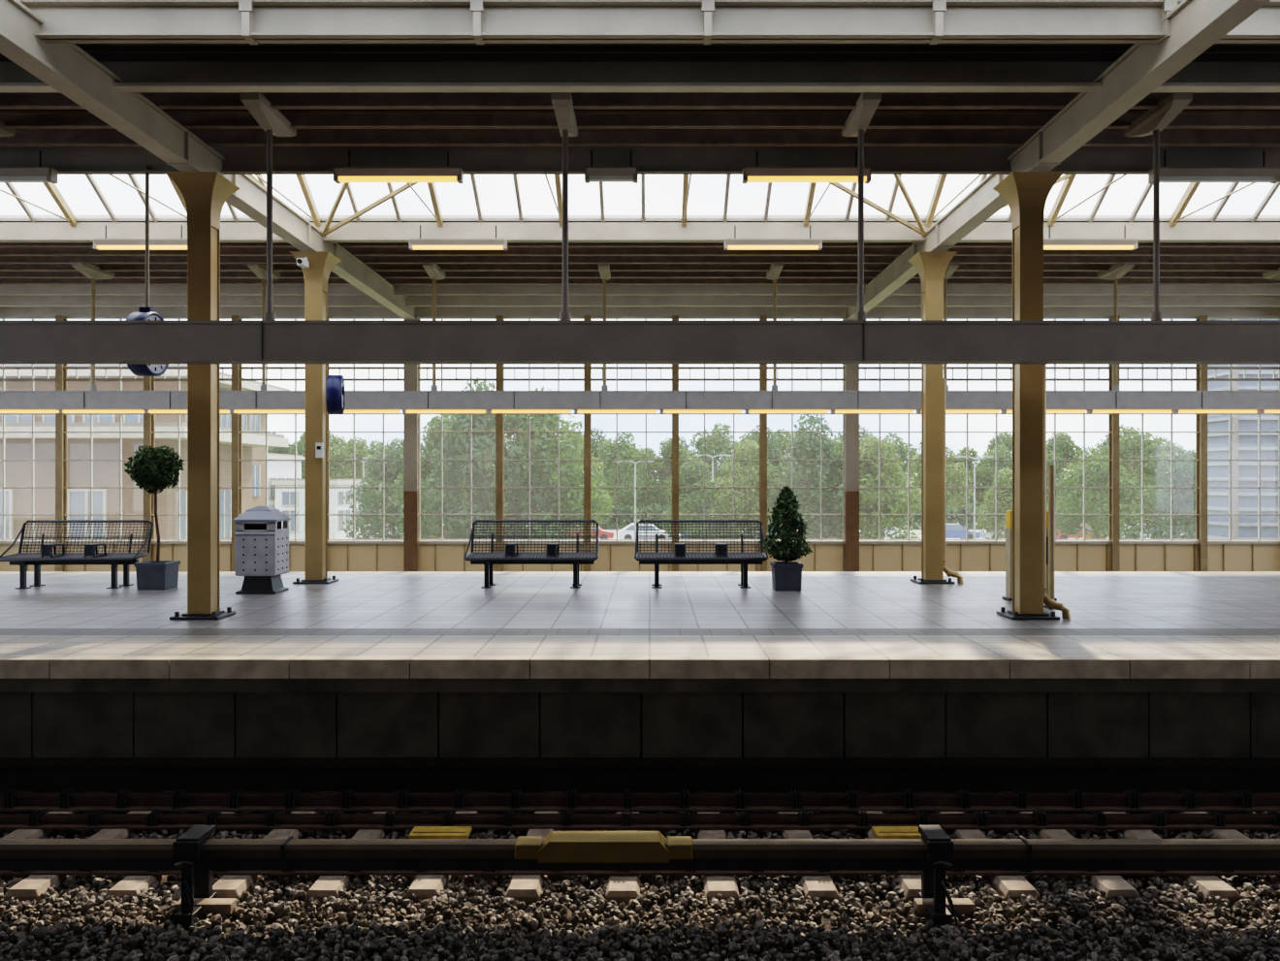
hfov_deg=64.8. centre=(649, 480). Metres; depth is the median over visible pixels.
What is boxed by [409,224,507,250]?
ceiling lamp
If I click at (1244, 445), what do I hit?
office tower
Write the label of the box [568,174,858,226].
roof truss
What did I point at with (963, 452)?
tree
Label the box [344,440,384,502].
tree
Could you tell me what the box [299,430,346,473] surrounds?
tree
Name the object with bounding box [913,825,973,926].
bracket
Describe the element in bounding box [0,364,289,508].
brick office building
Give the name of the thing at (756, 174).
ceiling lamp
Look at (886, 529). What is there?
parked car
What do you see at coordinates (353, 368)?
window
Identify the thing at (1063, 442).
tree
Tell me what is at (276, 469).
apartment building
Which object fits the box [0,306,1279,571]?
wall
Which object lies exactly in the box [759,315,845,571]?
window
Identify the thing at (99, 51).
roof beam
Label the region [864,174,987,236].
roof truss
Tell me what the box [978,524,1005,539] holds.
parked car
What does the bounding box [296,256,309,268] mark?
security camera
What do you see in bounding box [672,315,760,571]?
window
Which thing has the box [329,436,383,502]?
tree
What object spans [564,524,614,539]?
parked car
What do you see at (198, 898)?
bracket
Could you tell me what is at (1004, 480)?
tree
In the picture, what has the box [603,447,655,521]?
tree
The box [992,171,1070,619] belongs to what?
steel column
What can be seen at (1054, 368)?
window
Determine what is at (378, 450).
tree
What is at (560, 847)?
cover
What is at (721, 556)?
bench
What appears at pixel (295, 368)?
window
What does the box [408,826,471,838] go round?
box
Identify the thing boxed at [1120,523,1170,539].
parked car
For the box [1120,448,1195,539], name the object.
tree
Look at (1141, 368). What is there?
window
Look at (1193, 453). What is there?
tree
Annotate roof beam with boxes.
[0,0,415,319]
[0,43,1279,217]
[846,0,1270,319]
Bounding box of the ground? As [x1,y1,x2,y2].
[394,490,1167,529]
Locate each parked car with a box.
[364,523,403,539]
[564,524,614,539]
[617,523,669,539]
[859,523,911,539]
[945,523,980,539]
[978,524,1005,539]
[1056,523,1107,539]
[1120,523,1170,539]
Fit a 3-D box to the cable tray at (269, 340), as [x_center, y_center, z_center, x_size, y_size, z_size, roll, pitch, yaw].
[0.000,-2.435,10.030,50.000,2.530,1.040,0,0,0]
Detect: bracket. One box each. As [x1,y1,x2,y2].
[172,825,236,927]
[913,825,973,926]
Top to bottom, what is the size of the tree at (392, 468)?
7.687 m
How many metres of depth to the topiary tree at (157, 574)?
13.82 m
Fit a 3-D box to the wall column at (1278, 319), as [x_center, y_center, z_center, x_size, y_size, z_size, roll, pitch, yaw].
[13.230,-0.300,20.850,0.280,6.200,0.300,0,0,0]
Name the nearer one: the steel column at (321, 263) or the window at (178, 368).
the steel column at (321, 263)
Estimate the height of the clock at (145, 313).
2.370 m
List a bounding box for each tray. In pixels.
[0,92,1279,364]
[0,260,1279,413]
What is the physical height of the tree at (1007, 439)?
11.434 m
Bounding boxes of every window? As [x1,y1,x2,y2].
[0,317,55,541]
[55,315,155,571]
[151,317,231,541]
[231,315,304,571]
[327,317,403,541]
[417,317,495,541]
[495,315,591,571]
[590,317,671,541]
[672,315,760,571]
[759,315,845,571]
[859,317,921,541]
[945,317,1012,541]
[1043,317,1112,541]
[1108,315,1199,571]
[1195,315,1279,571]
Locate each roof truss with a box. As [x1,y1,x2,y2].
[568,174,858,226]
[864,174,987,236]
[1043,174,1152,226]
[1159,181,1279,226]
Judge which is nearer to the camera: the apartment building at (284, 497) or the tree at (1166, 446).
the apartment building at (284, 497)
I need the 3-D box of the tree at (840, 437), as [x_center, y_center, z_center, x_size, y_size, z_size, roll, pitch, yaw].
[11.428,1.099,62.046,6.846,8.446,6.326,0,0,29]
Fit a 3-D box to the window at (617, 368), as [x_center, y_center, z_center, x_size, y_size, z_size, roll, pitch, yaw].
[-0.375,-1.065,20.889,1.754,4.630,0.042,0,0,0]
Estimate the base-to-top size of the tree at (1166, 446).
11.531 m
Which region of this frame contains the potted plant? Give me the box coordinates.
[757,485,815,591]
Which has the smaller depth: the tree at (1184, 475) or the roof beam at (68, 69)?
the roof beam at (68, 69)
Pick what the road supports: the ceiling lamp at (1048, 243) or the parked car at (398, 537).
the parked car at (398, 537)
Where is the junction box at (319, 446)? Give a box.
[315,442,323,457]
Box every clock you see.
[126,165,168,376]
[325,375,344,414]
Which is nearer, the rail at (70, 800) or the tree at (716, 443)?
the rail at (70, 800)
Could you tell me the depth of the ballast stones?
6.30 m
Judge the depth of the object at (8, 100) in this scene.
9.83 m
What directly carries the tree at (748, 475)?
on the ground
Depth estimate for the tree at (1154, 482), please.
117.54 m
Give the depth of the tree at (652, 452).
136.92 m
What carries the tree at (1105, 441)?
on the ground
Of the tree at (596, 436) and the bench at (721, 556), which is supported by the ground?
the tree at (596, 436)
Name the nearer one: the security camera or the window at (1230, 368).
the security camera
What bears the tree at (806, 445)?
on the ground
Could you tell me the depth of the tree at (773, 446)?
118.93 m
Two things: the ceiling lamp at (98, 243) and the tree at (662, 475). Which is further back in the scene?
the tree at (662, 475)
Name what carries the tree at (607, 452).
on the ground
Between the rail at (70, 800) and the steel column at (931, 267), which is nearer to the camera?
the rail at (70, 800)
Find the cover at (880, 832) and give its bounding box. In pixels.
[871,826,921,838]
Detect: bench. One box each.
[0,519,153,589]
[463,519,598,588]
[634,519,767,588]
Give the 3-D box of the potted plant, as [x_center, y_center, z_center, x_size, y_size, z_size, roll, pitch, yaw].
[1.843,0.785,13.858,0.755,1.431,0.748,0,0,0]
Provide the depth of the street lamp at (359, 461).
65.97 m
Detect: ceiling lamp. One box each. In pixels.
[0,150,57,183]
[93,224,187,250]
[333,150,463,183]
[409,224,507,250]
[584,150,638,183]
[724,224,822,250]
[742,150,871,183]
[1043,224,1137,250]
[1148,150,1279,183]
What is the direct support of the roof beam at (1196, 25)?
on the steel column at (1025, 193)
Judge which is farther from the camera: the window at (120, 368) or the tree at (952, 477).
the tree at (952, 477)
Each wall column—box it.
[403,315,420,571]
[842,315,859,571]
[1278,319,1279,539]
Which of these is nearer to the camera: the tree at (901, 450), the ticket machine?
the ticket machine
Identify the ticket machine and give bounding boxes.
[1002,510,1056,600]
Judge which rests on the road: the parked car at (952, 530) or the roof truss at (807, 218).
the parked car at (952, 530)
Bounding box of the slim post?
[1043,465,1054,607]
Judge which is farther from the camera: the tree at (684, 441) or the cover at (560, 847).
the tree at (684, 441)
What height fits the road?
0.050 m
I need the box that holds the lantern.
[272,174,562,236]
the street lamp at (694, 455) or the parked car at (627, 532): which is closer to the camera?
the street lamp at (694, 455)
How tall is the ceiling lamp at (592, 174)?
0.350 m
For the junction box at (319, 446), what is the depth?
14.66 m
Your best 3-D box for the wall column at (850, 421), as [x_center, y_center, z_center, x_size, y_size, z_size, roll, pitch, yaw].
[4.160,-0.300,20.850,0.280,6.200,0.300,0,0,0]
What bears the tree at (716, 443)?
on the ground
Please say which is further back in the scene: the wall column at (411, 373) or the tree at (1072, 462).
the tree at (1072, 462)
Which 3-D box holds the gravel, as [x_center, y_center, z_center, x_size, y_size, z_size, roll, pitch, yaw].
[0.000,2.950,11.475,50.000,0.300,18.350,0,0,0]
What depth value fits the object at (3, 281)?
18.69 m
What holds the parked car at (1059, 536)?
on the road
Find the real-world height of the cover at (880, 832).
0.034 m
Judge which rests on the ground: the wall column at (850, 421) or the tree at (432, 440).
the tree at (432, 440)
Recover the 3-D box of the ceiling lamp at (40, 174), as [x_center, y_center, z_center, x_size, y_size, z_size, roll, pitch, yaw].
[-7.350,-3.505,11.250,1.420,0.350,0.180,0,0,0]
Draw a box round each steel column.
[164,171,240,619]
[289,251,341,583]
[908,251,963,583]
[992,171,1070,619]
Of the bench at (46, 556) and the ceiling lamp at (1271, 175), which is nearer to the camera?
the ceiling lamp at (1271, 175)
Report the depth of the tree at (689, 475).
60.83 m
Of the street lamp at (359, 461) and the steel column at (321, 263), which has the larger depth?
the street lamp at (359, 461)
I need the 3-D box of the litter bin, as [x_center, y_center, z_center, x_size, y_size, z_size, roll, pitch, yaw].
[-5.200,0.920,13.550,0.560,1.160,0.550,0,0,0]
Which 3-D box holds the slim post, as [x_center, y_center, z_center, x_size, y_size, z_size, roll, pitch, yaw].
[4.740,0.660,11.900,0.160,1.680,0.160,0,0,0]
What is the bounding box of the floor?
[0,574,1279,675]
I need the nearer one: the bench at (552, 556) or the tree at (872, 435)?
the bench at (552, 556)
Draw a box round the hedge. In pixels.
[365,503,1195,529]
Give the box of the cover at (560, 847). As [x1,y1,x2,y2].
[514,831,692,863]
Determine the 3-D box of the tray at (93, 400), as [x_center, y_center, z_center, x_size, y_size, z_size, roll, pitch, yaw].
[0.095,-2.430,17.400,50.190,2.540,1.040,0,0,0]
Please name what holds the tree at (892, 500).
on the ground
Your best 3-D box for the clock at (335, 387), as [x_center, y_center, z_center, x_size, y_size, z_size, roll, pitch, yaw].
[-4.492,-1.220,14.448,0.214,0.560,0.760,0,0,-13]
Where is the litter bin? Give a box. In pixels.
[233,506,290,594]
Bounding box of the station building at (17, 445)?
[0,421,288,539]
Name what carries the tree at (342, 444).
on the ground
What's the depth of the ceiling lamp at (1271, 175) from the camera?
11.20 m
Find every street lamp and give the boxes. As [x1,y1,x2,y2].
[358,460,366,534]
[617,460,653,539]
[694,454,731,513]
[955,455,993,539]
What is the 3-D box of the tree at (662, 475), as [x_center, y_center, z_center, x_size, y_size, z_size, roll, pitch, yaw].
[2.173,0.145,109.242,7.515,9.721,8.007,0,0,27]
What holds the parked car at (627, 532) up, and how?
on the road
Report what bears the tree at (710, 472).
on the ground
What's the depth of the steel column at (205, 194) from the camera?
10.98 m
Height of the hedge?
3.457 m
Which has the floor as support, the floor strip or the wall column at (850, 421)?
the floor strip
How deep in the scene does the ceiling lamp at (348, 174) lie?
11.19 m
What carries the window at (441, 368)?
in the wall at (342, 555)
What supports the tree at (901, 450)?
on the ground
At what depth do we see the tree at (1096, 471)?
61.40 m
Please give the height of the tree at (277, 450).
10.482 m
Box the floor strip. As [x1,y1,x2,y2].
[0,571,1279,658]
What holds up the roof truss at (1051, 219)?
attached to the roof beam at (99, 51)
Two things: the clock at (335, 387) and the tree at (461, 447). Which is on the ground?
the tree at (461, 447)
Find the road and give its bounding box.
[372,529,1183,539]
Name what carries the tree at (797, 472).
on the ground
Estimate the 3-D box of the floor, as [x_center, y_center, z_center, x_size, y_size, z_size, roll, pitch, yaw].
[0.000,1.570,12.525,50.000,0.140,8.150,0,0,0]
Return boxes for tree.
[124,444,183,589]
[267,432,304,479]
[288,432,352,479]
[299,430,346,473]
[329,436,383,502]
[331,435,347,459]
[342,438,427,539]
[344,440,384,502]
[368,444,403,507]
[386,437,403,489]
[388,415,508,539]
[421,377,560,539]
[457,385,611,535]
[521,433,614,535]
[582,427,615,491]
[596,432,657,520]
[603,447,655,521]
[631,437,693,519]
[631,447,663,509]
[649,436,703,516]
[659,457,738,535]
[678,422,749,523]
[701,453,717,497]
[708,439,783,535]
[714,432,773,485]
[735,424,791,496]
[739,415,862,539]
[769,428,799,472]
[782,460,837,504]
[798,432,888,539]
[830,436,921,539]
[837,424,876,452]
[859,434,898,483]
[884,432,919,512]
[904,441,973,524]
[945,448,973,519]
[955,447,991,510]
[961,444,1012,508]
[976,467,1012,539]
[977,432,1012,504]
[1046,432,1104,509]
[1046,446,1150,539]
[1046,451,1102,507]
[1094,423,1136,472]
[1096,426,1183,522]
[1120,439,1166,506]
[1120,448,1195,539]
[1154,436,1190,464]
[1181,448,1195,506]
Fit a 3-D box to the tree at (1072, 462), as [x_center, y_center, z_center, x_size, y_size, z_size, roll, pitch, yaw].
[53.117,0.636,125.316,7.818,9.447,7.543,0,0,-8]
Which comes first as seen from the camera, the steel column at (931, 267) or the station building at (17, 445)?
the steel column at (931, 267)
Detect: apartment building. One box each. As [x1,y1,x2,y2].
[267,452,304,508]
[271,479,366,539]
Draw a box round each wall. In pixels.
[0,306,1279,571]
[0,656,1279,792]
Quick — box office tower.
[1207,319,1278,539]
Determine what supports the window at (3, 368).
in the wall at (342, 555)
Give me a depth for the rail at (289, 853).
6.39 m
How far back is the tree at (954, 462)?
126.41 m
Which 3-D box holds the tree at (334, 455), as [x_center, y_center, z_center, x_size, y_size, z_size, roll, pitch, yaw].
[-36.003,-0.426,109.741,9.212,10.864,8.249,0,0,20]
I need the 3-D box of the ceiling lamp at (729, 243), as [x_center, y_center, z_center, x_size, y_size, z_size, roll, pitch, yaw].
[1.800,-3.555,14.750,1.420,0.350,0.180,0,0,0]
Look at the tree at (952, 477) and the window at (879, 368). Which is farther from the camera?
the tree at (952, 477)
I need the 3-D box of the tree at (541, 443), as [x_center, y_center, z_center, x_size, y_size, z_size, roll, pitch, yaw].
[-6.959,-0.016,58.175,8.343,10.859,8.650,0,0,-24]
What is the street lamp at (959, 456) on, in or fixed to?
on the ground
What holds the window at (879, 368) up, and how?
in the wall at (342, 555)
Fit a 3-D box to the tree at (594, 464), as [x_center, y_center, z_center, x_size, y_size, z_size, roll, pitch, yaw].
[-4.961,1.009,61.865,5.802,8.376,5.515,0,0,44]
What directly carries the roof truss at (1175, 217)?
attached to the roof beam at (99, 51)
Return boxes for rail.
[0,789,1279,811]
[0,810,1279,829]
[0,835,1279,870]
[0,870,1279,875]
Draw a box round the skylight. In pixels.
[0,174,187,226]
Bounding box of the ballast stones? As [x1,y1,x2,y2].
[0,811,1279,960]
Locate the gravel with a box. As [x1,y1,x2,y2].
[0,811,1279,960]
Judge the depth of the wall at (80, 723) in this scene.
8.66 m
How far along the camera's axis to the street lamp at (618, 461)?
69.95 m
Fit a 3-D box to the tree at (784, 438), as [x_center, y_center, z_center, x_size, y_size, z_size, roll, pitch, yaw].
[17.247,-0.729,128.959,7.761,12.024,8.101,0,0,-28]
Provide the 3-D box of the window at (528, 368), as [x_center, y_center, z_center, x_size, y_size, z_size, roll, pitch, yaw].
[-2.189,-0.300,20.855,1.954,6.200,0.190,0,0,0]
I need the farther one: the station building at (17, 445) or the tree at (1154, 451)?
the tree at (1154, 451)
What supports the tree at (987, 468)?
on the ground

